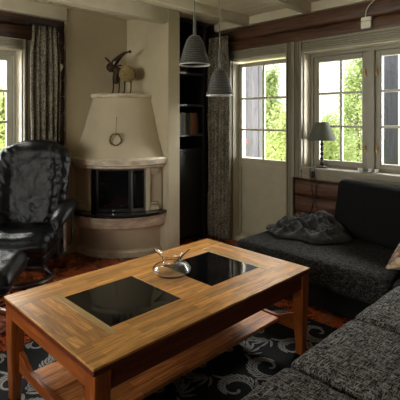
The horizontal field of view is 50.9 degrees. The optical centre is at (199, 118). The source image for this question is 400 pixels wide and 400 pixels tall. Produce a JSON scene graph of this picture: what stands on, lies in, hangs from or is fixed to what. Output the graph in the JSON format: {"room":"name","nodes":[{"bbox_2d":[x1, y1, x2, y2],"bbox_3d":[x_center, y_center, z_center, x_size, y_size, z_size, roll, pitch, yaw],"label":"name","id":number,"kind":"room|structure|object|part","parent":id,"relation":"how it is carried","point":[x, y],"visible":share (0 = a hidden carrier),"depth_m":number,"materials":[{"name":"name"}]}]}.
{"room":"traditional dwelling","nodes":[
{"label":"traditional dwelling","id":0,"kind":"room"},
{"bbox_2d":[0,9,126,253],"bbox_3d":[-2.099,0.141,3.619,5.480,2.523,0.255,0,0,-45],"label":"wall","id":1,"kind":"structure","parent":0,"point":[89,38],"depth_m":4.28,"materials":[{"name":"paint"}]},
{"bbox_2d":[0,36,30,146],"bbox_3d":[-2.145,-0.085,3.553,1.400,1.310,0.265,0,0,-45],"label":"window","id":2,"kind":"structure","parent":1,"relation":"in","point":[16,52],"depth_m":3.94,"materials":[{"name":"beige paint"}]},
{"bbox_3d":[-1.986,-0.078,3.821,0.528,1.050,0.045,0,0,-44],"label":"sash","id":3,"kind":"part","parent":2,"relation":"part of","materials":[{"name":"paint"}]},
{"bbox_3d":[-2.197,-0.088,3.610,1.180,1.100,0.090,0,0,-44],"label":"frame","id":4,"kind":"part","parent":2,"relation":"part of","materials":[{"name":"paint"}]},
{"bbox_2d":[0,0,66,21],"bbox_3d":[-2.664,-1.040,2.913,3.684,0.129,0.090,0,0,-45],"label":"trim","id":5,"kind":"structure","parent":1,"relation":"attached to","point":[24,7],"depth_m":3.95,"materials":[{"name":"beige paint"}]},
{"bbox_2d":[28,21,62,257],"bbox_3d":[-1.452,0.207,3.957,0.324,2.207,0.157,0,0,-25],"label":"curtain","id":6,"kind":"object","parent":1,"relation":"hanging from","point":[45,61],"visible":0.56,"depth_m":3.93,"materials":[{"name":"grey fabric"}]},
{"bbox_3d":[-1.489,-0.887,3.994,0.335,0.019,0.135,0,0,-44],"label":"rail","id":7,"kind":"part","parent":6,"relation":"part of","materials":[{"name":"brown wood"}]},
{"bbox_2d":[127,9,179,250],"bbox_3d":[-0.523,0.125,4.502,0.155,2.450,0.745,0,0,-45],"label":"wall partition","id":8,"kind":"structure","parent":0,"point":[154,56],"depth_m":4.27,"materials":[{"name":"paint"}]},
{"bbox_2d":[44,0,167,23],"bbox_3d":[-1.930,-1.032,2.681,4.406,0.145,0.110,0,0,-45],"label":"trim","id":9,"kind":"structure","parent":8,"relation":"attached to","point":[132,9],"depth_m":3.85,"materials":[{"name":"beige paint"}]},
{"bbox_2d":[28,0,320,26],"bbox_3d":[-0.125,-1.160,1.637,5.517,0.120,5.910,0,0,-45],"label":"ceiling","id":10,"kind":"structure","parent":0,"point":[244,7],"depth_m":4.18,"materials":[{"name":"paint"}]},
{"bbox_2d":[179,0,210,66],"bbox_3d":[-0.034,-0.723,2.700,0.206,0.755,0.206,0,0,-45],"label":"pendant lamp","id":11,"kind":"object","parent":10,"relation":"hanging from","point":[194,54],"visible":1,"depth_m":2.64,"materials":[{"name":"grey metal"}]},
{"bbox_3d":[-0.034,-0.439,2.700,0.206,0.176,0.206,0,0,-44],"label":"lamp shade","id":12,"kind":"part","parent":11,"relation":"part of","materials":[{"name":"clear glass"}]},
{"bbox_2d":[206,0,232,96],"bbox_3d":[0.147,-0.636,3.131,0.206,0.928,0.206,0,0,-45],"label":"pendant lamp","id":13,"kind":"object","parent":10,"relation":"hanging from","point":[219,85],"visible":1,"depth_m":3.08,"materials":[{"name":"grey metal"}]},
{"bbox_3d":[0.147,-0.271,3.131,0.206,0.187,0.206,0,0,-44],"label":"lamp shade","id":14,"kind":"part","parent":13,"relation":"part of","materials":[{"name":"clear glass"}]},
{"bbox_3d":[0.147,-0.800,3.131,0.005,0.560,0.005,0,0,-22],"label":"cord","id":15,"kind":"part","parent":13,"relation":"part of","materials":[{"name":"grey metal"}]},
{"bbox_2d":[264,0,310,13],"bbox_3d":[-0.842,-1.056,2.162,5.230,0.097,0.085,0,0,-45],"label":"ceiling beam","id":16,"kind":"structure","parent":10,"relation":"attached to","point":[302,6],"depth_m":3.80,"materials":[{"name":"beige paint"}]},
{"bbox_2d":[0,232,351,351],"bbox_3d":[-0.131,1.400,1.631,5.500,0.100,5.910,0,0,-45],"label":"floor","id":17,"kind":"structure","parent":0,"point":[73,264],"depth_m":3.67,"materials":[{"name":"brown wood"}]},
{"bbox_2d":[0,249,29,333],"bbox_3d":[-1.429,1.115,2.731,0.502,0.463,0.448,0,0,-7],"label":"footstool","id":18,"kind":"object","parent":17,"relation":"on","point":[13,263],"visible":0.92,"depth_m":2.70,"materials":[{"name":"black leather"}]},
{"bbox_2d":[0,249,27,295],"bbox_3d":[-1.429,0.985,2.731,0.500,0.203,0.420,0,0,-6],"label":"cushion","id":19,"kind":"object","parent":18,"relation":"on","point":[13,263],"depth_m":2.70,"materials":[{"name":"black leather"}]},
{"bbox_2d":[0,140,76,289],"bbox_3d":[-1.479,0.769,3.546,0.839,1.157,0.683,0,0,-3],"label":"armchair","id":20,"kind":"object","parent":17,"relation":"on","point":[35,206],"visible":0.98,"depth_m":3.65,"materials":[{"name":"black leather"}]},
{"bbox_3d":[-1.476,0.985,3.485,0.560,0.199,0.560,0,0,-2],"label":"seat","id":21,"kind":"part","parent":20,"relation":"part of","materials":[{"name":"black leather"}]},
{"bbox_3d":[-1.487,0.570,3.732,0.652,0.760,0.312,0,0,-2],"label":"backrest","id":22,"kind":"part","parent":20,"relation":"part of","materials":[{"name":"black leather"}]},
{"bbox_3d":[-1.478,1.115,3.525,0.500,0.090,0.500,0,0,-2],"label":"seat frame","id":23,"kind":"part","parent":20,"relation":"part of","materials":[{"name":"black leather"}]},
{"bbox_3d":[-1.362,1.236,3.538,0.241,0.191,0.058,0,0,4],"label":"arm","id":24,"kind":"part","parent":20,"relation":"part of","materials":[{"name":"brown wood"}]},
{"bbox_3d":[-1.128,0.832,3.515,0.146,0.277,0.551,0,0,-2],"label":"armrest","id":25,"kind":"part","parent":20,"relation":"part of","materials":[{"name":"black leather"}]},
{"bbox_3d":[-1.134,0.931,3.550,0.026,0.404,0.496,0,0,-3],"label":"arm frame","id":26,"kind":"part","parent":20,"relation":"part of","materials":[{"name":"black metal"}]},
{"bbox_2d":[71,93,166,258],"bbox_3d":[-0.823,0.545,4.191,0.720,1.610,0.712,0,0,45],"label":"fireplace","id":27,"kind":"object","parent":17,"relation":"on","point":[119,213],"visible":0.99,"depth_m":4.12,"materials":[{"name":"paint"}]},
{"bbox_3d":[-1.042,0.693,4.125,0.096,0.425,0.020,0,0,42],"label":"firebox door","id":28,"kind":"part","parent":27,"relation":"part of","materials":[{"name":"black metal"}]},
{"bbox_3d":[-1.042,0.690,4.126,0.056,0.374,0.006,0,0,42],"label":"glass","id":29,"kind":"part","parent":27,"relation":"part of","materials":[{"name":"black glass"}]},
{"bbox_3d":[-0.841,0.693,4.091,0.335,0.425,0.020,0,0,0],"label":"firebox door","id":30,"kind":"part","parent":27,"relation":"part of","materials":[{"name":"black glass"}]},
{"bbox_3d":[-0.841,0.690,4.092,0.295,0.374,0.006,0,0,1],"label":"glass","id":31,"kind":"part","parent":27,"relation":"part of","materials":[{"name":"black glass"}]},
{"bbox_2d":[108,117,122,145],"bbox_3d":[-0.816,0.130,4.081,0.152,0.292,0.056,0,0,1],"label":"wreath","id":32,"kind":"object","parent":27,"relation":"hanging from","point":[120,136],"visible":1,"depth_m":4.06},
{"bbox_2d":[74,93,163,158],"bbox_3d":[-0.822,0.059,4.229,0.653,0.638,0.653,0,0,-44],"label":"hood","id":33,"kind":"object","parent":27,"relation":"attached to","point":[136,125],"depth_m":4.18,"materials":[{"name":"beige paint"}]},
{"bbox_2d":[105,50,136,92],"bbox_3d":[-0.819,-0.484,4.336,0.332,0.453,0.154,0,0,1],"label":"figurine","id":34,"kind":"object","parent":27,"relation":"on","point":[127,73],"visible":0.99,"depth_m":4.30,"materials":[{"name":"wicker"}]},
{"bbox_3d":[-0.604,0.693,4.125,0.152,0.425,0.020,0,0,-26],"label":"firebox door","id":35,"kind":"part","parent":27,"relation":"part of","materials":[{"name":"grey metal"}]},
{"bbox_3d":[-0.605,0.690,4.126,0.113,0.374,0.006,0,0,-26],"label":"glass","id":36,"kind":"part","parent":27,"relation":"part of","materials":[{"name":"black glass"}]},
{"bbox_2d":[135,173,142,205],"bbox_3d":[-0.600,0.690,4.116,0.085,0.320,0.008,0,0,-26],"label":"glass pane","id":37,"kind":"object","parent":27,"relation":"attached to","point":[138,176],"depth_m":4.11,"materials":[{"name":"black glass"}]},
{"bbox_2d":[0,305,336,399],"bbox_3d":[-0.165,1.343,2.165,2.200,0.012,1.720,0,0,-45],"label":"area rug","id":38,"kind":"object","parent":17,"relation":"on","point":[236,372],"visible":0.16,"depth_m":2.26,"materials":[{"name":"black carpet"}]},
{"bbox_2d":[4,239,309,399],"bbox_3d":[-0.155,1.093,2.205,1.390,0.488,0.825,0,0,-45],"label":"coffee table","id":39,"kind":"object","parent":38,"relation":"on","point":[121,331],"visible":1,"depth_m":1.95,"materials":[{"name":"brown wood"}]},
{"bbox_3d":[-0.884,1.110,2.014,0.070,0.455,0.070,0,0,-44],"label":"leg","id":40,"kind":"part","parent":39,"relation":"part of","materials":[{"name":"red wood"}]},
{"bbox_3d":[-0.611,1.156,1.758,0.023,0.092,0.690,0,0,-44],"label":"rail","id":41,"kind":"part","parent":39,"relation":"part of","materials":[{"name":"red wood"}]},
{"bbox_3d":[-0.360,1.110,1.481,0.070,0.455,0.070,0,0,-44],"label":"leg","id":42,"kind":"part","parent":39,"relation":"part of","materials":[{"name":"red wood"}]},
{"bbox_2d":[34,310,278,399],"bbox_3d":[-0.155,1.176,2.205,1.253,0.022,0.490,0,0,-44],"label":"shelf","id":43,"kind":"object","parent":39,"relation":"attached to","point":[56,379],"depth_m":1.95,"materials":[{"name":"red wood"}]},
{"bbox_2d":[153,249,190,278],"bbox_3d":[-0.153,0.778,2.282,0.208,0.143,0.208,0,0,1],"label":"glass bowl","id":44,"kind":"object","parent":39,"relation":"on","point":[171,266],"visible":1,"depth_m":2.23,"materials":[{"name":"clear glass"}]},
{"bbox_3d":[0.300,1.156,2.653,0.023,0.092,0.690,0,0,-44],"label":"rail","id":45,"kind":"part","parent":39,"relation":"part of","materials":[{"name":"red wood"}]},
{"bbox_3d":[0.573,1.110,2.397,0.070,0.455,0.070,0,0,-44],"label":"leg","id":46,"kind":"part","parent":39,"relation":"part of","materials":[{"name":"red wood"}]},
{"bbox_2d":[180,17,205,237],"bbox_3d":[-0.314,0.130,4.788,0.545,2.440,0.550,0,0,-45],"label":"bookcase","id":47,"kind":"object","parent":17,"relation":"on","point":[192,82],"visible":0.29,"depth_m":4.76,"materials":[{"name":"black wood"}]},
{"bbox_2d":[180,112,182,134],"bbox_3d":[-0.251,0.049,4.614,0.032,0.240,0.166,0,0,-45],"label":"book","id":48,"kind":"object","parent":47,"relation":"on","point":[180,112],"visible":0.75,"depth_m":4.55,"materials":[{"name":"paper"}]},
{"bbox_2d":[180,66,187,71],"bbox_3d":[-0.232,-0.558,4.659,0.146,0.090,0.136,0,0,-45],"label":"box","id":49,"kind":"object","parent":47,"relation":"on","point":[182,69],"visible":0.12,"depth_m":4.62,"materials":[{"name":"black"}]},
{"bbox_2d":[183,113,185,134],"bbox_3d":[-0.226,0.051,4.639,0.033,0.235,0.166,0,0,-45],"label":"book","id":50,"kind":"object","parent":47,"relation":"on","point":[184,114],"visible":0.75,"depth_m":4.58,"materials":[{"name":"paper"}]},
{"bbox_2d":[186,114,187,133],"bbox_3d":[-0.203,0.057,4.661,0.026,0.225,0.166,0,0,-45],"label":"book","id":51,"kind":"object","parent":47,"relation":"on","point":[186,114],"visible":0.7,"depth_m":4.61,"materials":[{"name":"paper"}]},
{"bbox_2d":[186,113,191,133],"bbox_3d":[-0.157,0.050,4.707,0.034,0.238,0.166,0,0,-45],"label":"book","id":52,"kind":"object","parent":47,"relation":"on","point":[190,114],"visible":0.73,"depth_m":4.65,"materials":[{"name":"paper"}]},
{"bbox_2d":[188,115,189,133],"bbox_3d":[-0.181,0.061,4.683,0.030,0.215,0.166,0,0,-45],"label":"book","id":53,"kind":"object","parent":47,"relation":"on","point":[188,115],"visible":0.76,"depth_m":4.63,"materials":[{"name":"paper"}]},
{"bbox_3d":[-0.155,0.820,4.609,0.476,0.940,0.028,0,0,-44],"label":"door","id":54,"kind":"part","parent":47,"relation":"part of","materials":[{"name":"black wood"}]},
{"bbox_3d":[-0.320,-0.501,4.777,0.480,0.022,0.518,0,0,-44],"label":"shelf","id":55,"kind":"part","parent":47,"relation":"part of","materials":[{"name":"black wood"}]},
{"bbox_3d":[-0.320,-0.149,4.777,0.480,0.022,0.518,0,0,-44],"label":"shelf","id":56,"kind":"part","parent":47,"relation":"part of","materials":[{"name":"black wood"}]},
{"bbox_3d":[-0.320,0.181,4.777,0.480,0.022,0.518,0,0,-44],"label":"shelf","id":57,"kind":"part","parent":47,"relation":"part of","materials":[{"name":"black wood"}]},
{"bbox_2d":[192,113,193,133],"bbox_3d":[-0.132,0.053,4.731,0.031,0.232,0.166,0,0,-45],"label":"book","id":58,"kind":"object","parent":47,"relation":"on","point":[192,113],"visible":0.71,"depth_m":4.67,"materials":[{"name":"paper"}]},
{"bbox_2d":[194,113,196,133],"bbox_3d":[-0.107,0.049,4.755,0.033,0.240,0.166,0,0,-45],"label":"book","id":59,"kind":"object","parent":47,"relation":"on","point":[195,114],"visible":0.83,"depth_m":4.70,"materials":[{"name":"paper"}]},
{"bbox_2d":[237,179,399,319],"bbox_3d":[1.428,0.919,2.720,0.900,0.862,2.398,0,0,-45],"label":"sofa","id":60,"kind":"object","parent":17,"relation":"on","point":[346,278],"visible":0.77,"depth_m":2.93,"materials":[{"name":"black fabric"}]},
{"bbox_2d":[266,210,352,243],"bbox_3d":[0.888,0.832,3.387,0.630,0.164,0.642,0,0,-14],"label":"throw blanket","id":61,"kind":"object","parent":60,"relation":"on","point":[322,227],"visible":0.98,"depth_m":3.26,"materials":[{"name":"grey fabric"}]},
{"bbox_2d":[237,231,399,303],"bbox_3d":[0.999,1.020,3.157,0.900,0.202,1.173,0,0,-44],"label":"seat cushion","id":62,"kind":"object","parent":60,"relation":"on","point":[355,269],"depth_m":2.78,"materials":[{"name":"black fabric"}]},
{"bbox_3d":[1.481,1.215,2.738,0.740,0.190,2.350,0,0,-44],"label":"seat","id":63,"kind":"part","parent":60,"relation":"part of","materials":[{"name":"black fabric"}]},
{"bbox_2d":[335,179,399,249],"bbox_3d":[1.434,0.708,2.972,0.222,0.440,1.150,0,0,-29],"label":"cushion","id":64,"kind":"object","parent":60,"relation":"on","point":[369,212],"depth_m":3.10,"materials":[{"name":"black fabric"}]},
{"bbox_2d":[385,243,399,269],"bbox_3d":[1.353,0.760,2.482,0.409,0.260,0.409,0,0,-45],"label":"cushion","id":65,"kind":"object","parent":60,"relation":"on","point":[394,262],"visible":1,"depth_m":2.47,"materials":[{"name":"fabric"}]},
{"bbox_2d":[393,279,399,288],"bbox_3d":[1.838,1.020,2.303,0.900,0.202,1.208,0,0,-44],"label":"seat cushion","id":66,"kind":"object","parent":60,"relation":"on","point":[396,282],"depth_m":2.42,"materials":[{"name":"grey fabric"}]},
{"bbox_2d":[241,286,399,399],"bbox_3d":[0.648,0.970,1.127,2.275,0.760,1.080,0,0,-45],"label":"sofa","id":67,"kind":"object","parent":17,"relation":"on","point":[360,360],"visible":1,"depth_m":1.52,"materials":[{"name":"black fabric"}]},
{"bbox_2d":[241,368,353,399],"bbox_3d":[0.431,0.971,1.062,0.540,0.175,0.870,0,0,-44],"label":"seat cushion","id":68,"kind":"object","parent":67,"relation":"on","point":[289,383],"depth_m":1.39,"materials":[{"name":"grey fabric"}]},
{"bbox_2d":[291,320,399,399],"bbox_3d":[0.813,0.971,1.437,0.518,0.175,0.870,0,0,-44],"label":"seat cushion","id":69,"kind":"object","parent":67,"relation":"on","point":[360,360],"depth_m":1.54,"materials":[{"name":"grey fabric"}]},
{"bbox_2d":[355,286,399,334],"bbox_3d":[1.192,0.971,1.809,0.533,0.175,0.870,0,0,-44],"label":"seat cushion","id":70,"kind":"object","parent":67,"relation":"on","point":[384,313],"depth_m":1.93,"materials":[{"name":"grey fabric"}]},
{"bbox_2d":[206,0,399,231],"bbox_3d":[1.770,0.141,3.464,0.220,2.523,5.860,0,0,-45],"label":"wall","id":71,"kind":"structure","parent":0,"point":[384,13],"depth_m":4.03,"materials":[{"name":"brown wood"}]},
{"bbox_2d":[138,0,248,25],"bbox_3d":[-1.368,-1.056,2.697,5.230,0.097,0.085,0,0,-45],"label":"beam","id":72,"kind":"structure","parent":71,"relation":"attached to","point":[187,6],"depth_m":4.02,"materials":[{"name":"beige paint"}]},
{"bbox_2d":[207,32,232,240],"bbox_3d":[0.214,0.188,4.675,0.158,2.264,0.350,0,0,-24],"label":"curtain","id":73,"kind":"object","parent":71,"relation":"hanging from","point":[219,186],"visible":0.84,"depth_m":4.65,"materials":[{"name":"grey fabric"}]},
{"bbox_3d":[0.259,-0.934,4.716,0.130,0.019,0.365,0,0,-44],"label":"rail","id":74,"kind":"part","parent":73,"relation":"part of","materials":[{"name":"brown wood"}]},
{"bbox_2d":[229,42,294,240],"bbox_3d":[0.682,0.297,4.529,0.258,2.105,0.895,0,0,-45],"label":"door","id":75,"kind":"structure","parent":71,"relation":"in","point":[262,190],"depth_m":4.58,"materials":[{"name":"beige paint"}]},
{"bbox_3d":[0.704,0.903,4.541,0.050,0.844,0.710,0,0,-44],"label":"panel","id":76,"kind":"part","parent":75,"relation":"part of","materials":[{"name":"paint"}]},
{"bbox_2d":[214,0,374,31],"bbox_3d":[1.964,-1.058,3.094,0.080,0.092,5.060,0,0,-45],"label":"trim","id":77,"kind":"structure","parent":71,"relation":"attached to","point":[323,5],"depth_m":4.17,"materials":[{"name":"beige paint"}]},
{"bbox_2d":[293,26,399,186],"bbox_3d":[1.496,-0.092,3.703,0.275,1.325,1.425,0,0,-45],"label":"window","id":78,"kind":"structure","parent":71,"relation":"in","point":[370,46],"depth_m":3.83,"materials":[{"name":"beige paint"}]},
{"bbox_2d":[309,167,317,211],"bbox_3d":[1.072,0.688,3.956,0.071,0.466,0.105,0,0,-45],"label":"lamp cord","id":79,"kind":"object","parent":78,"relation":"hanging from","point":[311,174],"visible":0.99,"depth_m":3.96,"materials":[{"name":"black plastic"}]},
{"bbox_2d":[307,122,336,167],"bbox_3d":[1.156,0.245,3.982,0.270,0.432,0.270,0,0,-45],"label":"table lamp","id":80,"kind":"object","parent":78,"relation":"on","point":[321,131],"visible":1,"depth_m":3.91,"materials":[{"name":"grey fabric"}]},
{"bbox_3d":[1.156,0.306,3.982,0.036,0.270,0.036,0,0,-44],"label":"stem","id":81,"kind":"part","parent":80,"relation":"part of","materials":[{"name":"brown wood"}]},
{"bbox_3d":[1.156,0.115,3.982,0.270,0.170,0.270,0,0,-44],"label":"lamp shade","id":82,"kind":"part","parent":80,"relation":"part of","materials":[{"name":"grey fabric"}]},
{"bbox_3d":[1.327,-0.078,3.961,0.045,1.050,0.535,0,0,-44],"label":"sash","id":83,"kind":"part","parent":78,"relation":"part of","materials":[{"name":"paint"}]},
{"bbox_3d":[1.496,0.516,3.703,0.275,0.108,1.224,0,0,-44],"label":"sill","id":84,"kind":"part","parent":78,"relation":"part of","materials":[{"name":"beige paint"}]},
{"bbox_3d":[1.544,-0.088,3.749,0.102,1.100,1.200,0,0,-44],"label":"frame","id":85,"kind":"part","parent":78,"relation":"part of","materials":[{"name":"paint"}]},
{"bbox_3d":[1.751,-0.078,3.529,0.045,1.050,0.535,0,0,-44],"label":"sash","id":86,"kind":"part","parent":78,"relation":"part of","materials":[{"name":"paint"}]},
{"bbox_2d":[361,0,373,28],"bbox_3d":[1.459,-0.938,3.587,0.045,0.316,0.176,0,0,-33],"label":"junction box","id":87,"kind":"object","parent":71,"relation":"attached to","point":[366,22],"visible":1,"depth_m":3.61,"materials":[{"name":"white plastic"}]},
{"label":"outside","id":88,"kind":"structure","parent":0,"visible":0},
{"bbox_2d":[0,138,383,163],"bbox_3d":[0.062,1.960,7.071,70.000,0.020,70.000,0,0,-45],"label":"ground","id":89,"kind":"structure","parent":88,"point":[344,138],"depth_m":25.20,"materials":[{"name":"green plant"}]},
{"bbox_2d":[0,67,5,151],"bbox_3d":[-3.715,0.483,8.076,1.585,2.997,1.678,0,0,-41],"label":"tree","id":90,"kind":"object","parent":89,"relation":"on","point":[2,100],"visible":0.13,"depth_m":7.94,"materials":[{"name":"green plant"}]},
{"bbox_2d":[245,66,261,157],"bbox_3d":[1.006,0.150,8.034,0.297,3.600,0.230,0,0,-45],"label":"pillar","id":91,"kind":"structure","parent":89,"relation":"on","point":[253,75],"depth_m":7.93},
{"bbox_2d":[266,86,285,160],"bbox_3d":[1.726,0.627,9.043,1.746,2.658,1.634,0,0,-45],"label":"tree","id":92,"kind":"object","parent":89,"relation":"on","point":[273,155],"visible":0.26,"depth_m":8.82,"materials":[{"name":"green plant"}]},
{"bbox_2d":[266,64,285,155],"bbox_3d":[1.694,0.257,10.572,1.339,3.528,1.345,0,0,-24],"label":"tree","id":93,"kind":"object","parent":89,"relation":"on","point":[272,80],"visible":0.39,"depth_m":10.36,"materials":[{"name":"green plant"}]},
{"bbox_2d":[321,101,361,160],"bbox_3d":[3.391,0.699,10.434,2.039,2.563,2.153,0,0,-32],"label":"tree","id":94,"kind":"object","parent":89,"relation":"on","point":[328,146],"visible":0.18,"depth_m":10.26,"materials":[{"name":"green plant"}]},
{"bbox_2d":[332,59,383,161],"bbox_3d":[3.228,0.056,8.516,1.081,3.795,1.058,0,0,17],"label":"tree","id":95,"kind":"object","parent":89,"relation":"on","point":[355,79],"visible":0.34,"depth_m":8.47,"materials":[{"name":"green plant"}]},
{"bbox_2d":[384,55,399,164],"bbox_3d":[2.553,0.350,5.506,0.140,3.200,0.235,0,0,-45],"label":"timber post","id":96,"kind":"object","parent":89,"relation":"on","point":[391,63],"visible":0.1,"depth_m":5.47,"materials":[{"name":"grey wood"}]}
]}

